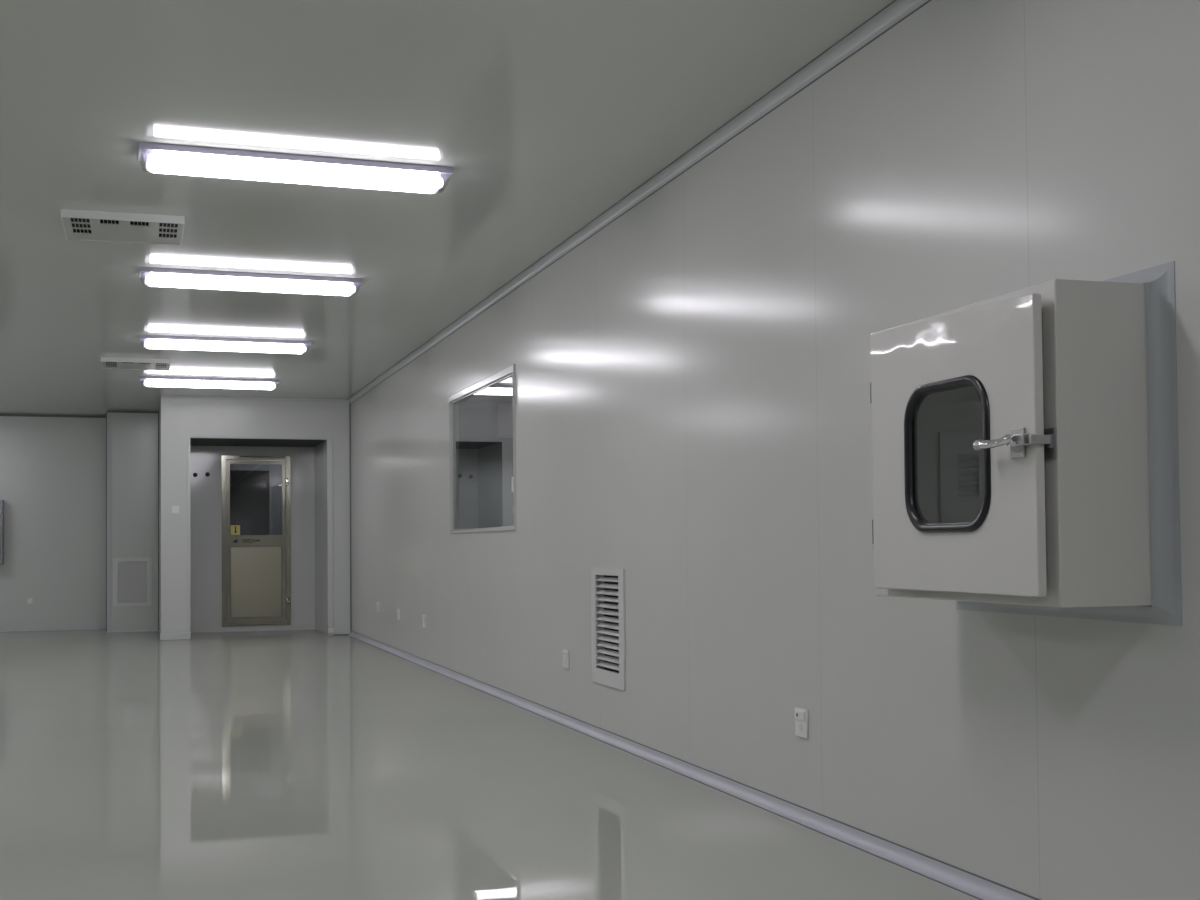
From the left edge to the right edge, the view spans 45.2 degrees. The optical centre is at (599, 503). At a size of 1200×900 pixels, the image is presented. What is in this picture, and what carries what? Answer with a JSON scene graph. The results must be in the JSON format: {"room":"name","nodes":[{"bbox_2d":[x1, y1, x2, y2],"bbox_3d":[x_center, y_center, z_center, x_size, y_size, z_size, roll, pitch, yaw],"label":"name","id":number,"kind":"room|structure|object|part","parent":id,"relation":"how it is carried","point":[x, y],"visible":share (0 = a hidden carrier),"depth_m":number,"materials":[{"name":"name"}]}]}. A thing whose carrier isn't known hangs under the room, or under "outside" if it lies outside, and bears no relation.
{"room":"clean room","nodes":[
{"label":"clean room","id":0,"kind":"room"},
{"bbox_2d":[0,416,105,627],"bbox_3d":[-8.404,0.235,16.901,5.010,2.600,0.100,0,-2,-18],"label":"wall","id":1,"kind":"structure","parent":0,"point":[53,469],"depth_m":17.42,"materials":[{"name":"grey"}]},
{"bbox_2d":[0,500,3,563],"bbox_3d":[-7.345,0.343,17.094,0.506,0.765,0.164,0,-2,-18],"label":"upper cabinet","id":2,"kind":"object","parent":1,"relation":"attached to","point":[1,501],"visible":1,"depth_m":17.11,"materials":[{"name":"grey metal"}]},
{"bbox_2d":[0,626,105,631],"bbox_3d":[-8.371,1.514,16.798,5.010,0.038,0.038,0,-2,-18],"label":"baseboard","id":3,"kind":"structure","parent":1,"relation":"attached to","point":[81,627],"depth_m":17.37,"materials":[{"name":"grey metal"}]},
{"bbox_2d":[0,414,105,417],"bbox_3d":[-8.397,-1.053,16.878,5.010,0.025,0.025,0,-2,-18],"label":"trim","id":4,"kind":"structure","parent":1,"relation":"attached to","point":[18,415],"depth_m":17.45,"materials":[{"name":"grey metal"}]},
{"bbox_2d":[111,413,158,628],"bbox_3d":[-5.601,0.224,17.397,0.634,2.600,0.850,0,-2,-18],"label":"wall panel","id":5,"kind":"object","parent":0,"point":[134,436],"visible":0.8,"depth_m":17.00,"materials":[{"name":"grey"}]},
{"bbox_2d":[106,413,106,631],"bbox_3d":[-5.782,0.226,16.900,0.012,2.570,0.012,0,-2,-18],"label":"trim","id":6,"kind":"structure","parent":5,"relation":"attached to","point":[106,413],"depth_m":16.90,"materials":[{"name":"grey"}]},
{"bbox_2d":[107,413,110,628],"bbox_3d":[-5.751,0.206,16.901,0.043,2.530,0.006,0,-2,-18],"label":"trim","id":7,"kind":"structure","parent":5,"relation":"attached to","point":[108,414],"depth_m":16.90,"materials":[{"name":"grey metal"}]},
{"bbox_2d":[113,558,151,606],"bbox_3d":[-5.503,0.927,16.972,0.434,0.568,0.038,0,-2,-18],"label":"vent grille","id":8,"kind":"object","parent":5,"relation":"attached to","point":[129,574],"visible":1,"depth_m":16.97,"materials":[{"name":"white metal"}]},
{"bbox_2d":[107,628,158,632],"bbox_3d":[-5.479,1.491,16.930,0.584,0.038,0.038,0,-2,-18],"label":"baseboard","id":9,"kind":"structure","parent":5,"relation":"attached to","point":[130,629],"depth_m":16.94,"materials":[{"name":"grey metal"}]},
{"bbox_2d":[107,410,158,412],"bbox_3d":[-5.504,-1.076,17.010,0.584,0.025,0.025,0,-2,-18],"label":"trim","id":10,"kind":"structure","parent":5,"relation":"attached to","point":[108,411],"depth_m":17.00,"materials":[{"name":"grey metal"}]},
{"bbox_2d":[159,400,268,632],"bbox_3d":[-4.406,0.225,17.829,2.006,2.600,4.450,0,-2,-18],"label":"wall","id":11,"kind":"structure","parent":0,"point":[249,490],"depth_m":19.96,"materials":[{"name":"grey"}]},
{"bbox_2d":[158,414,158,629],"bbox_3d":[-5.222,0.226,17.065,0.012,2.570,0.012,0,-2,-18],"label":"trim","id":12,"kind":"structure","parent":11,"relation":"attached to","point":[158,414],"depth_m":17.06,"materials":[{"name":"grey metal"}]},
{"bbox_2d":[190,446,314,632],"bbox_3d":[-4.078,0.416,16.878,1.558,2.158,0.050,0,-2,-18],"label":"wall","id":13,"kind":"structure","parent":0,"point":[205,492],"depth_m":16.76,"materials":[{"name":"grey"}]},
{"bbox_2d":[222,455,290,625],"bbox_3d":[-4.019,0.438,16.869,0.784,1.981,0.100,0,-2,-18],"label":"door","id":14,"kind":"structure","parent":13,"relation":"in","point":[258,572],"depth_m":16.87,"materials":[{"name":"silver metal"}]},
{"bbox_3d":[-4.021,0.922,16.875,0.582,0.821,0.018,0,-2,-18],"label":"panel","id":15,"kind":"part","parent":14,"relation":"part of","materials":[{"name":"beige metal"}]},
{"bbox_2d":[161,398,349,635],"bbox_3d":[-3.723,0.157,15.687,2.011,2.600,0.050,0,-2,-18],"label":"wall","id":16,"kind":"structure","parent":0,"point":[181,419],"depth_m":15.61,"materials":[{"name":"grey"}]},
{"bbox_2d":[160,632,190,639],"bbox_3d":[-4.521,1.417,15.359,0.314,0.078,0.055,0,-2,-18],"label":"baseboard","id":17,"kind":"structure","parent":16,"relation":"attached to","point":[175,635],"depth_m":15.34,"materials":[{"name":"grey metal"}]},
{"bbox_2d":[172,506,178,513],"bbox_3d":[-4.531,0.073,15.399,0.080,0.086,0.014,0,-2,-18],"label":"light switch","id":18,"kind":"object","parent":16,"relation":"attached to","point":[175,509],"visible":1,"depth_m":15.40,"materials":[{"name":"white plastic"}]},
{"bbox_2d":[188,436,190,629],"bbox_3d":[-4.395,0.317,15.435,0.025,2.078,0.012,0,-2,-18],"label":"trim","id":19,"kind":"structure","parent":16,"relation":"attached to","point":[189,602],"depth_m":15.43,"materials":[{"name":"grey metal"}]},
{"bbox_2d":[161,396,349,401],"bbox_3d":[-3.723,-1.131,15.688,2.011,0.025,0.025,0,-2,-18],"label":"trim","id":20,"kind":"structure","parent":16,"relation":"attached to","point":[169,397],"depth_m":15.68,"materials":[{"name":"grey metal"}]},
{"bbox_2d":[190,438,325,446],"bbox_3d":[-3.907,-0.706,16.338,1.558,0.050,1.250,0,-2,-18],"label":"lintel","id":21,"kind":"object","parent":16,"relation":"attached to","point":[193,441],"visible":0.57,"depth_m":16.29,"materials":[{"name":"grey"}]},
{"bbox_2d":[190,436,326,439],"bbox_3d":[-3.701,-0.709,15.691,1.452,0.020,0.008,0,-2,-18],"label":"trim","id":22,"kind":"structure","parent":16,"relation":"attached to","point":[190,436],"depth_m":15.68,"materials":[{"name":"grey metal"}]},
{"bbox_2d":[327,438,332,625],"bbox_3d":[-2.970,0.317,15.888,0.061,2.078,0.012,0,-2,-18],"label":"trim","id":23,"kind":"structure","parent":16,"relation":"attached to","point":[329,440],"depth_m":15.88,"materials":[{"name":"grey metal"}]},
{"bbox_2d":[328,628,333,632],"bbox_3d":[-2.955,1.398,15.857,0.059,0.055,0.025,0,-2,-18],"label":"trim","id":24,"kind":"structure","parent":16,"relation":"attached to","point":[330,630],"depth_m":15.84,"materials":[{"name":"white plastic"}]},
{"bbox_2d":[349,403,351,633],"bbox_3d":[-2.761,0.171,15.959,0.012,2.570,0.012,0,-2,-18],"label":"trim","id":25,"kind":"structure","parent":16,"relation":"attached to","point":[349,403],"depth_m":15.96,"materials":[{"name":"grey metal"}]},
{"bbox_2d":[230,460,284,616],"bbox_3d":[-4.803,0.268,19.172,1.950,2.600,0.050,0,-2,-18],"label":"wall","id":26,"kind":"structure","parent":0,"point":[275,470],"depth_m":19.29,"materials":[{"name":"grey"}]},
{"bbox_2d":[314,440,327,634],"bbox_3d":[-3.171,0.397,16.510,0.050,2.158,1.200,0,-2,-18],"label":"wall","id":27,"kind":"structure","parent":0,"point":[320,451],"depth_m":16.43,"materials":[{"name":"grey"}]},
{"bbox_2d":[0,0,893,415],"bbox_3d":[-2.333,-1.424,8.174,11.500,0.100,26.100,0,-2,-18],"label":"ceiling","id":28,"kind":"structure","parent":0,"point":[545,115],"depth_m":5.81,"materials":[{"name":"grey paint"}]},
{"bbox_2d":[61,209,184,244],"bbox_3d":[-2.390,-1.381,7.244,0.570,0.038,0.530,0,-2,-18],"label":"ceiling vent","id":29,"kind":"object","parent":28,"relation":"in","point":[86,225],"visible":1,"depth_m":7.18,"materials":[{"name":"white metal"}]},
{"bbox_2d":[100,357,170,370],"bbox_3d":[-4.045,-1.212,12.573,0.570,0.038,0.530,0,-2,-18],"label":"ceiling vent","id":30,"kind":"object","parent":28,"relation":"in","point":[106,362],"visible":1,"depth_m":12.48,"materials":[{"name":"grey metal"}]},
{"bbox_3d":[-4.045,-1.199,12.573,0.553,0.004,0.513,0,-2,-18],"label":"plate","id":31,"kind":"part","parent":30,"relation":"part of","materials":[{"name":"grey metal"}]},
{"bbox_2d":[140,376,279,389],"bbox_3d":[-3.749,-1.153,13.888,1.290,0.084,0.200,0,-2,-19],"label":"ceiling lamp","id":32,"kind":"object","parent":28,"relation":"attached to","point":[149,381],"visible":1,"depth_m":13.80,"materials":[{"name":"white plastic"}]},
{"bbox_2d":[140,335,310,353],"bbox_3d":[-2.923,-1.236,11.287,1.290,0.084,0.200,0,-2,-19],"label":"ceiling lamp","id":33,"kind":"object","parent":28,"relation":"attached to","point":[151,341],"visible":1,"depth_m":11.21,"materials":[{"name":"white plastic"}]},
{"bbox_2d":[139,267,361,295],"bbox_3d":[-2.085,-1.320,8.649,1.290,0.084,0.200,0,-2,-19],"label":"ceiling lamp","id":34,"kind":"object","parent":28,"relation":"attached to","point":[156,277],"visible":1,"depth_m":8.56,"materials":[{"name":"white plastic"}]},
{"bbox_2d":[137,142,452,193],"bbox_3d":[-1.272,-1.402,6.086,1.290,0.084,0.200,0,-2,-20],"label":"ceiling lamp","id":35,"kind":"object","parent":28,"relation":"attached to","point":[160,158],"visible":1,"depth_m":6.01,"materials":[{"name":"white plastic"}]},
{"bbox_2d":[498,396,512,437],"bbox_3d":[-0.216,-0.934,15.218,1.610,0.510,0.730,0,-2,-18],"label":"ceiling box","id":36,"kind":"object","parent":28,"relation":"hanging from","point":[505,406],"visible":0.09,"depth_m":14.98,"materials":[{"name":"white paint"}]},
{"bbox_2d":[459,397,513,528],"bbox_3d":[-0.934,0.138,15.917,3.345,2.600,0.100,0,-2,-18],"label":"wall","id":37,"kind":"structure","parent":0,"point":[486,496],"depth_m":15.78,"materials":[{"name":"grey paint"}]},
{"bbox_2d":[0,623,978,899],"bbox_3d":[-2.308,1.275,8.096,11.500,0.100,26.100,0,-2,-18],"label":"floor","id":38,"kind":"structure","parent":0,"point":[280,764],"depth_m":5.60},
{"bbox_2d":[351,0,1199,899],"bbox_3d":[-0.268,-0.091,8.210,0.050,2.600,24.800,0,-2,-18],"label":"wall","id":39,"kind":"structure","parent":0,"point":[693,408],"depth_m":4.81,"materials":[{"name":"white metal"}]},
{"bbox_2d":[422,615,425,626],"bbox_3d":[-1.437,0.964,11.784,0.016,0.100,0.092,0,-2,-18],"label":"power socket","id":40,"kind":"object","parent":39,"relation":"attached to","point":[423,616],"visible":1,"depth_m":11.76,"materials":[{"name":"white plastic"}]},
{"bbox_2d":[449,364,515,533],"bbox_3d":[-0.806,-0.317,9.871,0.072,1.032,1.974,0,-2,-18],"label":"window","id":41,"kind":"structure","parent":39,"relation":"in","point":[508,373],"depth_m":10.47,"materials":[{"name":"grey metal"}]},
{"bbox_2d":[562,649,568,668],"bbox_3d":[-0.188,0.848,7.849,0.016,0.100,0.092,0,-2,-18],"label":"power socket","id":42,"kind":"object","parent":39,"relation":"attached to","point":[565,653],"visible":1,"depth_m":7.83,"materials":[{"name":"white plastic"}]},
{"bbox_2d":[591,568,625,690],"bbox_3d":[0.060,0.614,7.155,0.056,0.580,0.521,0,-2,-18],"label":"air vent","id":43,"kind":"object","parent":39,"relation":"in","point":[614,644],"visible":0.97,"depth_m":7.17,"materials":[{"name":"white metal"}]},
{"bbox_2d":[347,0,930,403],"bbox_3d":[0.320,-1.435,6.209,0.041,0.041,20.550,0,-2,-18],"label":"trim","id":44,"kind":"structure","parent":39,"relation":"attached to","point":[899,9],"depth_m":5.87,"materials":[{"name":"grey metal"}]},
{"bbox_2d":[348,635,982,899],"bbox_3d":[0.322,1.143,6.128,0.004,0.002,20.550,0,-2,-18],"label":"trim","id":45,"kind":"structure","parent":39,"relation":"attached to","point":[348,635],"depth_m":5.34,"materials":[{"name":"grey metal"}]},
{"bbox_2d":[349,631,1039,899],"bbox_3d":[0.344,1.123,6.135,0.041,0.041,20.550,0,-2,-18],"label":"baseboard","id":46,"kind":"structure","parent":39,"relation":"attached to","point":[973,885],"depth_m":5.25,"materials":[{"name":"grey metal"}]},
{"bbox_2d":[795,707,808,738],"bbox_3d":[0.703,0.769,5.045,0.016,0.100,0.092,0,-2,-18],"label":"power socket","id":47,"kind":"object","parent":39,"relation":"attached to","point":[801,715],"visible":1,"depth_m":5.03,"materials":[{"name":"white plastic"}]},
{"bbox_2d":[795,710,804,720],"bbox_3d":[0.698,0.742,5.044,0.006,0.030,0.072,0,-2,-18],"label":"outlet","id":48,"kind":"object","parent":47,"relation":"attached to","point":[799,714],"depth_m":5.04,"materials":[{"name":"white plastic"}]},
{"bbox_2d":[870,261,1181,625],"bbox_3d":[1.110,-0.120,3.651,0.684,0.816,0.933,0,-2,-18],"label":"box","id":49,"kind":"object","parent":39,"relation":"attached to","point":[1025,450],"visible":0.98,"depth_m":3.25,"materials":[{"name":"grey paint"}]},
{"bbox_3d":[0.857,-0.127,3.541,0.021,0.690,0.750,0,-2,-18],"label":"door","id":50,"kind":"part","parent":49,"relation":"part of","materials":[{"name":"grey paint"}]},
{"bbox_3d":[1.114,-0.011,4.082,0.345,0.375,0.012,0,-2,-18],"label":"panel","id":51,"kind":"part","parent":49,"relation":"part of","materials":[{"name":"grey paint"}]},
{"bbox_3d":[0.905,-0.139,3.255,0.041,0.030,0.111,0,-2,-26],"label":"lever","id":52,"kind":"part","parent":49,"relation":"part of","materials":[{"name":"silver metal"}]},
{"bbox_3d":[0.958,-0.141,3.192,0.058,0.026,0.049,0,-2,-18],"label":"catch arm","id":53,"kind":"part","parent":49,"relation":"part of","materials":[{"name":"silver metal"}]}
]}

